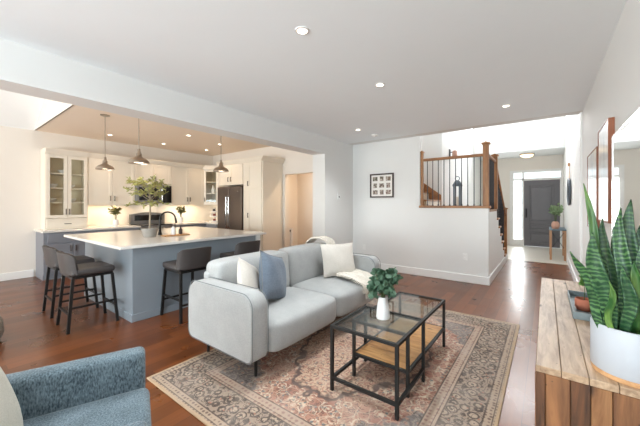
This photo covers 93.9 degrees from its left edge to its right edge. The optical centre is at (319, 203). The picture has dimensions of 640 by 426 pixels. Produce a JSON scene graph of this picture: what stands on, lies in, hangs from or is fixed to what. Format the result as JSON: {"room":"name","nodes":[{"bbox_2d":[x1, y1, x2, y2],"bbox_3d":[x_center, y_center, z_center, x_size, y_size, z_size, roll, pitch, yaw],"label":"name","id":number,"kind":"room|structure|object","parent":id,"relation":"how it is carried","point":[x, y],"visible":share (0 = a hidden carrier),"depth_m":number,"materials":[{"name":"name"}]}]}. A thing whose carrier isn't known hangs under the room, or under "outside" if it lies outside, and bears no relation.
{"room":"living room","nodes":[
{"label":"living room","id":0,"kind":"room"},
{"bbox_2d":[0,89,43,129],"bbox_3d":[-5.419,-2.649,2.516,4.080,2.458,5.080,0,0,37],"label":"vault","id":1,"kind":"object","parent":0,"point":[17,110],"visible":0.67,"depth_m":5.31,"materials":[{"name":"paint"}]},
{"bbox_2d":[35,99,72,129],"bbox_3d":[-3.851,-2.724,4.590,4.080,2.608,0.121,0,0,37],"label":"wall","id":2,"kind":"structure","parent":0,"point":[50,109],"depth_m":5.07,"materials":[{"name":"paint"}]},
{"bbox_2d":[0,126,212,275],"bbox_3d":[-5.291,-1.050,6.193,0.150,4.900,11.100,0,0,37],"label":"wall","id":3,"kind":"structure","parent":0,"point":[20,148],"depth_m":5.68,"materials":[{"name":"paint"}]},
{"bbox_2d":[0,269,33,280],"bbox_3d":[-7.042,1.330,3.737,0.018,0.140,5.070,0,0,37],"label":"baseboard","id":4,"kind":"structure","parent":3,"relation":"attached to","point":[27,273],"depth_m":5.57,"materials":[{"name":"white paint"}]},
{"bbox_2d":[88,152,134,204],"bbox_3d":[-4.628,-0.520,6.592,0.423,1.080,0.876,0,0,37],"label":"upper cabinet","id":5,"kind":"object","parent":3,"relation":"attached to","point":[105,187],"visible":0.92,"depth_m":6.46,"materials":[{"name":"beige paint"}]},
{"bbox_2d":[88,203,217,226],"bbox_3d":[-3.651,0.220,7.260,1.180,1.360,3.120,0,0,37],"label":"backsplash","id":6,"kind":"structure","parent":3,"relation":"attached to","point":[98,215],"depth_m":7.38,"materials":[{"name":"white tile"}]},
{"bbox_2d":[135,159,171,185],"bbox_3d":[-4.112,-0.760,7.274,0.423,0.600,0.836,0,0,37],"label":"upper cabinet","id":7,"kind":"object","parent":3,"relation":"attached to","point":[162,169],"visible":0.47,"depth_m":7.21,"materials":[{"name":"beige paint"}]},
{"bbox_2d":[135,184,170,202],"bbox_3d":[-4.094,-0.237,7.262,0.450,0.435,0.820,0,0,37],"label":"microwave","id":8,"kind":"object","parent":7,"relation":"attached to","point":[166,198],"visible":0.34,"depth_m":7.20,"materials":[{"name":"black metal"}]},
{"bbox_2d":[164,162,204,204],"bbox_3d":[-3.588,-0.520,7.967,0.423,1.080,0.900,0,0,37],"label":"upper cabinet","id":9,"kind":"object","parent":3,"relation":"attached to","point":[187,180],"visible":0.97,"depth_m":7.83,"materials":[{"name":"beige paint"}]},
{"bbox_2d":[35,105,269,155],"bbox_3d":[-2.072,-1.495,6.944,4.080,0.150,6.020,0,0,37],"label":"ceiling","id":10,"kind":"structure","parent":0,"point":[78,121],"depth_m":6.02,"materials":[{"name":"paint"}]},
{"bbox_2d":[95,114,114,169],"bbox_3d":[-3.434,-0.985,4.777,0.256,0.870,0.256,0,0,37],"label":"pendant lamp","id":11,"kind":"object","parent":10,"relation":"hanging from","point":[104,166],"visible":1,"depth_m":4.75,"materials":[{"name":"silver metal"}]},
{"bbox_2d":[128,118,149,164],"bbox_3d":[-2.465,-0.985,4.069,0.256,0.870,0.256,0,0,37],"label":"pendant lamp","id":12,"kind":"object","parent":10,"relation":"hanging from","point":[138,159],"visible":0.9,"depth_m":4.05,"materials":[{"name":"silver metal"}]},
{"bbox_2d":[213,160,228,172],"bbox_3d":[-1.687,-0.985,5.098,0.256,0.870,0.256,0,0,37],"label":"pendant lamp","id":13,"kind":"object","parent":10,"relation":"hanging from","point":[220,168],"visible":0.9,"depth_m":5.05,"materials":[{"name":"silver metal"}]},
{"bbox_2d":[0,38,324,154],"bbox_3d":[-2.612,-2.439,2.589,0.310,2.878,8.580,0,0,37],"label":"beam","id":14,"kind":"structure","parent":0,"point":[25,70],"depth_m":3.16,"materials":[{"name":"white paint"}]},
{"bbox_2d":[213,146,312,247],"bbox_3d":[-1.517,-0.010,7.678,4.080,2.820,0.120,0,0,37],"label":"wall","id":15,"kind":"structure","parent":0,"point":[295,162],"depth_m":7.11,"materials":[{"name":"paint"}]},
{"bbox_2d":[203,165,224,204],"bbox_3d":[-3.078,-0.520,8.430,0.678,1.080,0.558,0,0,37],"label":"upper cabinet","id":16,"kind":"object","parent":15,"relation":"attached to","point":[210,177],"visible":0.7,"depth_m":8.40,"materials":[{"name":"beige paint"}]},
{"bbox_2d":[216,159,242,186],"bbox_3d":[-2.029,-0.760,7.541,0.988,0.600,0.695,0,0,37],"label":"upper cabinet","id":17,"kind":"object","parent":15,"relation":"attached to","point":[234,177],"visible":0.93,"depth_m":7.26,"materials":[{"name":"beige paint"}]},
{"bbox_2d":[0,245,573,425],"bbox_3d":[-0.503,1.458,5.520,8.700,0.124,16.200,0,0,37],"label":"floor","id":18,"kind":"structure","parent":0,"point":[30,339],"depth_m":3.45,"materials":[{"name":"brown wood"}]},
{"bbox_2d":[0,316,4,338],"bbox_3d":[-3.505,1.222,2.875,0.650,0.355,0.650,0,0,37],"label":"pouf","id":19,"kind":"object","parent":18,"relation":"on","point":[2,330],"visible":1,"depth_m":3.04,"materials":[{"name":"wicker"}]},
{"bbox_2d":[36,230,95,280],"bbox_3d":[-4.992,0.964,5.904,0.670,0.872,0.800,0,0,37],"label":"base cabinet","id":20,"kind":"object","parent":18,"relation":"on","point":[57,240],"visible":0.51,"depth_m":5.61,"materials":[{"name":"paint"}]},
{"bbox_2d":[34,225,140,232],"bbox_3d":[-4.762,0.508,6.225,0.655,0.038,1.640,0,0,37],"label":"countertop","id":21,"kind":"structure","parent":20,"relation":"on","point":[118,226],"depth_m":5.97,"materials":[{"name":"white stone"}]},
{"bbox_2d":[40,147,88,229],"bbox_3d":[-5.083,-0.285,5.966,0.435,1.549,0.660,0,0,37],"label":"hutch","id":22,"kind":"object","parent":21,"relation":"on","point":[61,213],"visible":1,"depth_m":5.95,"materials":[{"name":"beige paint"}]},
{"bbox_2d":[50,173,83,176],"bbox_3d":[-5.112,-0.589,5.989,0.318,0.018,0.620,0,0,37],"label":"shelf","id":23,"kind":"object","parent":22,"relation":"attached to","point":[51,174],"depth_m":6.00,"materials":[{"name":"beige paint"}]},
{"bbox_2d":[50,187,83,189],"bbox_3d":[-5.112,-0.309,5.989,0.318,0.018,0.620,0,0,37],"label":"shelf","id":24,"kind":"object","parent":22,"relation":"attached to","point":[51,188],"depth_m":6.00,"materials":[{"name":"beige paint"}]},
{"bbox_2d":[107,206,122,226],"bbox_3d":[-4.473,0.261,6.555,0.271,0.457,0.276,0,0,2],"label":"potted plant","id":25,"kind":"object","parent":21,"relation":"on","point":[115,209],"visible":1,"depth_m":6.51,"materials":[{"name":"green plant"}]},
{"bbox_2d":[42,245,98,318],"bbox_3d":[-3.320,0.968,3.966,0.450,0.867,0.524,0,0,37],"label":"bar stool","id":26,"kind":"object","parent":18,"relation":"on","point":[50,256],"visible":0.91,"depth_m":3.86,"materials":[{"name":"grey fabric"}]},
{"bbox_2d":[6,347,151,425],"bbox_3d":[-1.187,0.970,1.094,0.992,0.860,0.775,0,0,-31],"label":"armchair","id":27,"kind":"object","parent":18,"relation":"on","point":[108,389],"visible":1,"depth_m":1.41,"materials":[{"name":"blue fabric"}]},
{"bbox_2d":[0,367,22,425],"bbox_3d":[-1.261,0.815,1.088,0.216,0.466,0.506,0,0,-28],"label":"throw pillow","id":28,"kind":"object","parent":27,"relation":"on","point":[10,410],"visible":1,"depth_m":1.19,"materials":[{"name":"beige fabric"}]},
{"bbox_2d":[23,388,151,425],"bbox_3d":[-1.069,1.054,1.165,0.718,0.212,0.539,0,0,-31],"label":"seat cushion","id":29,"kind":"object","parent":27,"relation":"on","point":[117,406],"depth_m":1.37,"materials":[{"name":"blue fabric"}]},
{"bbox_2d":[56,251,118,334],"bbox_3d":[-2.744,0.968,3.518,0.450,0.867,0.524,0,0,37],"label":"bar stool","id":30,"kind":"object","parent":18,"relation":"on","point":[68,266],"visible":1,"depth_m":3.41,"materials":[{"name":"grey fabric"}]},
{"bbox_2d":[96,228,139,232],"bbox_3d":[-4.510,0.964,6.543,0.670,0.872,0.800,0,0,37],"label":"base cabinet","id":31,"kind":"object","parent":18,"relation":"on","point":[125,229],"visible":0.04,"depth_m":6.33,"materials":[{"name":"wood"}]},
{"bbox_2d":[129,212,175,229],"bbox_3d":[-4.013,0.790,7.189,0.663,1.180,0.790,0,0,37],"label":"range","id":32,"kind":"object","parent":18,"relation":"on","point":[141,219],"visible":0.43,"depth_m":7.22,"materials":[{"name":"silver metal"}]},
{"bbox_2d":[131,223,175,225],"bbox_3d":[-3.992,0.485,7.173,0.580,0.020,0.780,0,0,37],"label":"cooktop","id":33,"kind":"object","parent":32,"relation":"in","point":[138,224],"depth_m":7.10,"materials":[{"name":"black glass"}]},
{"bbox_2d":[140,224,174,229],"bbox_3d":[-4.013,0.938,7.189,0.663,0.885,0.790,0,0,37],"label":"oven","id":34,"kind":"object","parent":32,"relation":"in","point":[142,225],"depth_m":6.98,"materials":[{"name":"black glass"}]},
{"bbox_2d":[64,226,265,322],"bbox_3d":[-2.501,0.944,4.958,2.270,0.912,2.225,0,0,37],"label":"kitchen island","id":35,"kind":"object","parent":18,"relation":"on","point":[138,260],"visible":0.74,"depth_m":3.89,"materials":[{"name":"blue paint"}]},
{"bbox_2d":[64,226,265,249],"bbox_3d":[-2.501,0.505,4.958,2.270,0.035,2.225,0,0,37],"label":"island countertop","id":36,"kind":"structure","parent":35,"relation":"on","point":[132,239],"depth_m":4.49,"materials":[{"name":"white stone"}]},
{"bbox_2d":[123,174,170,236],"bbox_3d":[-2.533,0.012,4.441,0.674,0.952,0.676,0,0,37],"label":"potted plant","id":37,"kind":"object","parent":36,"relation":"on","point":[146,232],"visible":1,"depth_m":4.38,"materials":[{"name":"green plant"}]},
{"bbox_2d":[158,211,177,234],"bbox_3d":[-2.434,0.302,4.778,0.278,0.373,0.116,0,0,-35],"label":"faucet","id":38,"kind":"object","parent":36,"relation":"on","point":[172,213],"visible":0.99,"depth_m":4.74,"materials":[{"name":"black metal"}]},
{"bbox_2d":[161,233,189,236],"bbox_3d":[-2.237,0.479,4.636,0.160,0.018,0.380,0,0,37],"label":"cutting board","id":39,"kind":"object","parent":36,"relation":"on","point":[167,235],"visible":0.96,"depth_m":4.61,"materials":[{"name":"brown wood"}]},
{"bbox_2d":[171,224,175,234],"bbox_3d":[-2.261,0.387,4.604,0.068,0.166,0.067,0,0,37],"label":"soap bottle","id":40,"kind":"object","parent":39,"relation":"on","point":[173,229],"visible":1,"depth_m":4.58,"materials":[{"name":"white plastic"}]},
{"bbox_2d":[160,247,211,323],"bbox_3d":[-1.677,0.968,3.788,0.524,0.867,0.450,0,0,37],"label":"bar stool","id":41,"kind":"object","parent":18,"relation":"on","point":[192,260],"visible":0.84,"depth_m":3.61,"materials":[{"name":"grey leather"}]},
{"bbox_2d":[175,224,205,227],"bbox_3d":[-3.343,0.964,8.086,0.670,0.872,1.410,0,0,37],"label":"base cabinet","id":42,"kind":"object","parent":18,"relation":"on","point":[196,225],"visible":0.06,"depth_m":7.68,"materials":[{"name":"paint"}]},
{"bbox_2d":[173,221,217,224],"bbox_3d":[-3.151,0.508,7.937,1.160,0.038,1.433,0,0,37],"label":"countertop","id":43,"kind":"structure","parent":42,"relation":"on","point":[193,222],"depth_m":7.90,"materials":[{"name":"white stone"}]},
{"bbox_2d":[176,206,185,222],"bbox_3d":[-3.580,0.264,7.694,0.328,0.450,0.276,0,0,37],"label":"potted plant","id":44,"kind":"object","parent":43,"relation":"on","point":[181,210],"visible":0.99,"depth_m":7.66,"materials":[{"name":"green plant"}]},
{"bbox_2d":[206,224,217,227],"bbox_3d":[-2.674,0.964,8.055,0.500,0.872,0.652,0,0,37],"label":"base cabinet","id":45,"kind":"object","parent":18,"relation":"on","point":[207,225],"visible":0.16,"depth_m":7.81,"materials":[{"name":"wood"}]},
{"bbox_2d":[218,186,242,229],"bbox_3d":[-2.047,0.475,7.519,0.945,1.810,0.712,0,0,37],"label":"refrigerator","id":46,"kind":"object","parent":18,"relation":"on","point":[230,199],"visible":0.43,"depth_m":7.23,"materials":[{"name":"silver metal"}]},
{"bbox_2d":[220,240,259,257],"bbox_3d":[-1.183,0.968,4.442,0.524,0.867,0.450,0,0,37],"label":"bar stool","id":47,"kind":"object","parent":18,"relation":"on","point":[250,246],"visible":0.47,"depth_m":4.27,"materials":[{"name":"grey leather"}]},
{"bbox_2d":[241,155,284,250],"bbox_3d":[-1.336,0.170,7.018,0.745,2.460,0.695,0,0,37],"label":"pantry cabinet","id":48,"kind":"object","parent":18,"relation":"on","point":[262,175],"visible":0.88,"depth_m":6.83,"materials":[{"name":"beige paint"}]},
{"bbox_2d":[289,228,292,245],"bbox_3d":[-0.694,0.993,7.200,0.068,0.815,0.081,0,0,37],"label":"gate post","id":49,"kind":"object","parent":18,"relation":"on","point":[291,229],"visible":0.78,"depth_m":7.18,"materials":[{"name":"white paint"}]},
{"bbox_2d":[147,298,519,425],"bbox_3d":[0.455,1.394,2.915,2.310,0.012,3.060,0,0,37],"label":"rug","id":50,"kind":"object","parent":18,"relation":"on","point":[465,384],"visible":0.63,"depth_m":2.33,"materials":[{"name":"beige fabric"}]},
{"bbox_2d":[188,242,380,376],"bbox_3d":[-0.189,0.962,3.311,0.963,0.853,2.145,0,0,37],"label":"sofa","id":51,"kind":"object","parent":50,"relation":"on","point":[238,321],"visible":0.77,"depth_m":2.64,"materials":[{"name":"grey fabric"}]},
{"bbox_2d":[206,250,289,286],"bbox_3d":[-0.716,0.767,3.161,0.306,0.465,0.938,0,0,37],"label":"cushion","id":52,"kind":"object","parent":51,"relation":"on","point":[225,268],"depth_m":2.87,"materials":[{"name":"grey fabric"}]},
{"bbox_2d":[237,257,259,290],"bbox_3d":[-0.646,0.735,2.744,0.193,0.544,0.569,0,0,-2],"label":"throw pillow","id":53,"kind":"object","parent":51,"relation":"on","point":[247,274],"visible":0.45,"depth_m":2.63,"materials":[{"name":"beige fabric"}]},
{"bbox_2d":[259,250,285,299],"bbox_3d":[-0.449,0.700,2.872,0.211,0.549,0.558,0,0,20],"label":"throw pillow","id":54,"kind":"object","parent":51,"relation":"on","point":[272,270],"visible":0.9,"depth_m":2.75,"materials":[{"name":"blue fabric"}]},
{"bbox_2d":[267,287,335,351],"bbox_3d":[-0.369,1.055,2.899,0.755,0.290,0.938,0,0,37],"label":"seat cushion","id":55,"kind":"object","parent":51,"relation":"on","point":[302,312],"depth_m":2.65,"materials":[{"name":"grey fabric"}]},
{"bbox_2d":[278,242,325,286],"bbox_3d":[-0.169,0.767,3.885,0.306,0.465,0.873,0,0,37],"label":"cushion","id":56,"kind":"object","parent":51,"relation":"on","point":[305,261],"depth_m":3.65,"materials":[{"name":"grey fabric"}]},
{"bbox_2d":[292,275,374,316],"bbox_3d":[0.178,1.055,3.623,0.755,0.290,0.873,0,0,37],"label":"seat cushion","id":57,"kind":"object","parent":51,"relation":"on","point":[349,296],"depth_m":3.34,"materials":[{"name":"grey fabric"}]},
{"bbox_2d":[320,242,355,277],"bbox_3d":[0.236,0.705,3.795,0.460,0.402,0.203,0,0,-21],"label":"throw pillow","id":58,"kind":"object","parent":51,"relation":"on","point":[337,258],"visible":0.94,"depth_m":3.73,"materials":[{"name":"beige fabric"}]},
{"bbox_2d":[305,236,377,297],"bbox_3d":[0.176,0.772,3.859,1.101,0.652,0.499,0,0,37],"label":"throw blanket","id":59,"kind":"object","parent":51,"relation":"on","point":[361,277],"visible":0.58,"depth_m":3.66,"materials":[{"name":"white fabric"}]},
{"bbox_2d":[330,305,424,420],"bbox_3d":[0.450,1.144,2.286,0.530,0.488,0.540,0,0,37],"label":"coffee table","id":60,"kind":"object","parent":50,"relation":"on","point":[333,376],"visible":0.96,"depth_m":2.19,"materials":[{"name":"black metal"}]},
{"bbox_2d":[366,267,402,319],"bbox_3d":[0.514,0.700,2.367,0.297,0.406,0.291,0,0,8],"label":"vase","id":61,"kind":"object","parent":60,"relation":"on","point":[383,282],"visible":1,"depth_m":2.33,"materials":[{"name":"white ceramic"}]},
{"bbox_2d":[352,291,444,397],"bbox_3d":[0.741,1.160,2.665,0.468,0.456,0.975,0,0,37],"label":"coffee table","id":62,"kind":"object","parent":50,"relation":"on","point":[382,354],"visible":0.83,"depth_m":2.49,"materials":[{"name":"black metal"}]},
{"bbox_2d":[356,317,441,368],"bbox_3d":[0.741,1.206,2.665,0.424,0.018,0.929,0,0,37],"label":"shelf","id":63,"kind":"object","parent":62,"relation":"attached to","point":[371,349],"depth_m":2.55,"materials":[{"name":"brown wood"}]},
{"bbox_2d":[419,141,507,275],"bbox_3d":[2.684,0.030,7.179,2.865,2.740,3.031,0,0,37],"label":"staircase","id":64,"kind":"structure","parent":18,"relation":"on","point":[491,179],"depth_m":5.75,"materials":[{"name":"white paint"}]},
{"bbox_2d":[452,176,460,205],"bbox_3d":[2.779,-0.231,6.048,0.190,0.663,0.190,0,0,37],"label":"lantern","id":65,"kind":"object","parent":64,"relation":"on","point":[458,183],"visible":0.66,"depth_m":6.01,"materials":[{"name":"grey metal"}]},
{"bbox_2d":[488,254,507,285],"bbox_3d":[3.804,1.330,6.327,0.018,0.140,3.018,0,0,37],"label":"baseboard","id":66,"kind":"structure","parent":64,"relation":"attached to","point":[495,272],"depth_m":5.85,"materials":[{"name":"white paint"}]},
{"bbox_2d":[549,227,566,260],"bbox_3d":[6.187,1.013,7.796,0.330,0.766,1.000,0,0,37],"label":"console table","id":67,"kind":"object","parent":18,"relation":"on","point":[562,229],"visible":0.98,"depth_m":7.48,"materials":[{"name":"brown wood"}]},
{"bbox_2d":[549,203,563,228],"bbox_3d":[5.951,0.295,7.542,0.324,0.670,0.413,0,0,37],"label":"potted plant","id":68,"kind":"object","parent":67,"relation":"on","point":[555,210],"visible":1,"depth_m":7.50,"materials":[{"name":"green plant"}]},
{"bbox_2d":[535,278,639,425],"bbox_3d":[1.737,1.060,2.006,0.471,0.680,1.985,0,0,37],"label":"media console","id":69,"kind":"object","parent":18,"relation":"on","point":[569,391],"visible":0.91,"depth_m":1.32,"materials":[{"name":"brown wood"}]},
{"bbox_2d":[568,290,591,320],"bbox_3d":[1.820,0.698,2.078,0.127,0.045,0.590,0,0,37],"label":"tray","id":70,"kind":"object","parent":69,"relation":"on","point":[576,314],"visible":0.56,"depth_m":2.01,"materials":[{"name":"metal"}]},
{"bbox_2d":[574,275,590,311],"bbox_3d":[1.780,0.602,2.015,0.101,0.222,0.100,0,0,-25],"label":"terracotta pot","id":71,"kind":"object","parent":70,"relation":"in","point":[581,303],"visible":0.65,"depth_m":2.00,"materials":[{"name":"orange ceramic"}]},
{"bbox_2d":[570,183,639,388],"bbox_3d":[1.272,0.314,1.277,0.329,0.812,0.276,0,0,37],"label":"snake plant","id":72,"kind":"object","parent":69,"relation":"on","point":[610,276],"visible":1,"depth_m":1.25,"materials":[{"name":"green plant"}]},
{"bbox_2d":[289,173,312,245],"bbox_3d":[0.087,-0.010,8.181,3.001,2.820,0.938,0,0,-5],"label":"wall","id":73,"kind":"structure","parent":0,"point":[300,185],"depth_m":8.29,"materials":[{"name":"paint"}]},
{"bbox_2d":[0,0,626,143],"bbox_3d":[-0.667,-1.405,1.663,3.910,0.150,9.450,0,0,37],"label":"ceiling","id":74,"kind":"structure","parent":0,"point":[441,64],"depth_m":2.62,"materials":[{"name":"paint"}]},
{"bbox_2d":[295,26,308,34],"bbox_3d":[-0.136,-1.326,2.291,0.112,0.008,0.112,0,0,37],"label":"recessed light","id":75,"kind":"object","parent":74,"relation":"in","point":[301,30],"visible":1,"depth_m":2.29,"materials":[{"name":"white paint"}]},
{"bbox_2d":[297,28,306,33],"bbox_3d":[-0.136,-1.327,2.291,0.076,0.002,0.076,0,0,37],"label":"diffuser","id":76,"kind":"object","parent":75,"relation":"attached to","point":[299,30],"depth_m":2.29,"materials":[{"name":"beige plastic"}]},
{"bbox_2d":[375,83,384,86],"bbox_3d":[0.668,-1.326,3.330,0.112,0.008,0.112,0,0,37],"label":"recessed light","id":77,"kind":"object","parent":74,"relation":"in","point":[376,84],"visible":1,"depth_m":3.32,"materials":[{"name":"beige plastic"}]},
{"bbox_2d":[313,137,352,243],"bbox_3d":[0.333,-0.200,6.486,0.310,3.200,1.190,0,0,37],"label":"wall pier","id":78,"kind":"object","parent":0,"point":[332,170],"visible":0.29,"depth_m":6.16,"materials":[{"name":"white paint"}]},
{"bbox_2d":[353,136,488,276],"bbox_3d":[1.856,-1.350,6.005,2.700,5.500,0.120,0,0,37],"label":"wall","id":79,"kind":"structure","parent":0,"point":[389,228],"depth_m":5.99,"materials":[{"name":"white paint"}]},
{"bbox_2d":[370,173,393,197],"bbox_3d":[1.304,-0.390,6.328,0.540,0.510,0.029,0,0,37],"label":"photo frame","id":80,"kind":"object","parent":79,"relation":"attached to","point":[381,185],"visible":1,"depth_m":6.32,"materials":[{"name":"white paper"}]},
{"bbox_2d":[381,263,487,284],"bbox_3d":[1.815,1.330,5.950,2.700,0.140,0.018,0,0,37],"label":"baseboard","id":81,"kind":"structure","parent":79,"relation":"attached to","point":[474,279],"depth_m":5.60,"materials":[{"name":"white paint"}]},
{"bbox_2d":[422,133,442,205],"bbox_3d":[2.097,-1.350,7.202,1.640,5.500,0.120,0,0,37],"label":"wall","id":82,"kind":"structure","parent":0,"point":[432,145],"depth_m":6.76,"materials":[{"name":"white paint"}]},
{"bbox_2d":[443,129,479,205],"bbox_3d":[4.286,-1.350,8.838,0.120,5.500,5.130,0,0,37],"label":"wall","id":83,"kind":"structure","parent":0,"point":[461,141],"depth_m":8.30,"materials":[{"name":"white paint"}]},
{"bbox_2d":[449,149,456,155],"bbox_3d":[3.179,-1.200,7.124,0.180,0.220,0.120,0,0,37],"label":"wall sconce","id":84,"kind":"object","parent":83,"relation":"attached to","point":[454,153],"visible":0.64,"depth_m":7.08,"materials":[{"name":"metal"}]},
{"bbox_2d":[350,111,582,144],"bbox_3d":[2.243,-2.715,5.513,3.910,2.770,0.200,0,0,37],"label":"crown molding","id":85,"kind":"structure","parent":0,"point":[576,112],"depth_m":5.13,"materials":[{"name":"white paint"}]},
{"bbox_2d":[473,116,564,153],"bbox_3d":[5.797,-2.835,8.855,2.270,2.530,0.120,0,0,37],"label":"wall entry header","id":86,"kind":"structure","parent":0,"point":[550,132],"depth_m":8.71,"materials":[{"name":"white paint"}]},
{"bbox_2d":[476,146,564,160],"bbox_3d":[6.213,-1.560,9.406,2.270,0.020,1.500,0,0,37],"label":"ceiling","id":87,"kind":"structure","parent":0,"point":[553,150],"depth_m":9.00,"materials":[{"name":"paint"}]},
{"bbox_2d":[519,153,533,157],"bbox_3d":[6.378,-1.490,9.218,0.380,0.120,0.380,0,0,37],"label":"ceiling light","id":88,"kind":"object","parent":87,"relation":"attached to","point":[524,155],"visible":1,"depth_m":9.12,"materials":[{"name":"white glass"}]},
{"bbox_2d":[481,154,562,244],"bbox_3d":[6.711,-0.085,10.064,2.270,2.970,0.150,0,0,37],"label":"wall","id":89,"kind":"structure","parent":0,"point":[505,166],"depth_m":10.15,"materials":[{"name":"paint"}]},
{"bbox_2d":[510,168,562,248],"bbox_3d":[7.032,0.140,9.768,1.400,2.520,0.175,0,0,37],"label":"door","id":90,"kind":"structure","parent":89,"relation":"in","point":[538,194],"depth_m":9.71,"materials":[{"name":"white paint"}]},
{"bbox_2d":[563,0,639,281],"bbox_3d":[2.927,-1.400,3.052,0.150,5.600,16.000,0,0,37],"label":"wall","id":91,"kind":"structure","parent":0,"point":[615,91],"depth_m":2.74,"materials":[{"name":"white paint"}]},
{"bbox_2d":[567,163,570,204],"bbox_3d":[5.316,-0.424,6.386,0.044,0.912,0.642,0,0,37],"label":"mirror","id":92,"kind":"object","parent":91,"relation":"attached to","point":[568,179],"visible":1,"depth_m":6.21,"materials":[{"name":"grey metal"}]},
{"bbox_2d":[566,253,577,281],"bbox_3d":[5.688,1.330,6.844,0.018,0.140,6.180,0,0,37],"label":"baseboard","id":93,"kind":"structure","parent":91,"relation":"attached to","point":[567,258],"depth_m":5.91,"materials":[{"name":"white paint"}]},
{"bbox_2d":[579,112,582,281],"bbox_3d":[3.790,0.040,4.343,0.030,2.720,0.100,0,0,37],"label":"trim","id":94,"kind":"structure","parent":91,"relation":"attached to","point":[581,113],"depth_m":4.31,"materials":[{"name":"white paint"}]},
{"bbox_2d":[587,146,599,228],"bbox_3d":[2.968,-0.150,3.253,0.025,0.830,0.830,0,0,37],"label":"wall picture","id":95,"kind":"object","parent":91,"relation":"attached to","point":[592,159],"visible":0.53,"depth_m":3.14},
{"bbox_2d":[588,149,595,225],"bbox_3d":[2.970,-0.150,3.252,0.020,0.810,0.810,0,0,37],"label":"print","id":96,"kind":"object","parent":95,"relation":"attached to","point":[592,156],"depth_m":3.21},
{"bbox_2d":[598,117,614,223],"bbox_3d":[2.412,-0.258,2.527,0.037,0.815,0.580,0,0,37],"label":"wall picture","id":97,"kind":"object","parent":91,"relation":"attached to","point":[605,134],"visible":0.9,"depth_m":2.43},
{"bbox_2d":[598,121,607,221],"bbox_3d":[2.413,-0.258,2.526,0.032,0.791,0.556,0,0,37],"label":"print","id":98,"kind":"object","parent":97,"relation":"attached to","point":[603,132],"depth_m":2.52},
{"bbox_2d":[612,108,639,231],"bbox_3d":[1.693,-0.100,1.569,0.026,0.810,1.665,0,0,37],"label":"wall mirror","id":99,"kind":"object","parent":91,"relation":"attached to","point":[626,141],"visible":0.58,"depth_m":1.82,"materials":[{"name":"clear mirror"}]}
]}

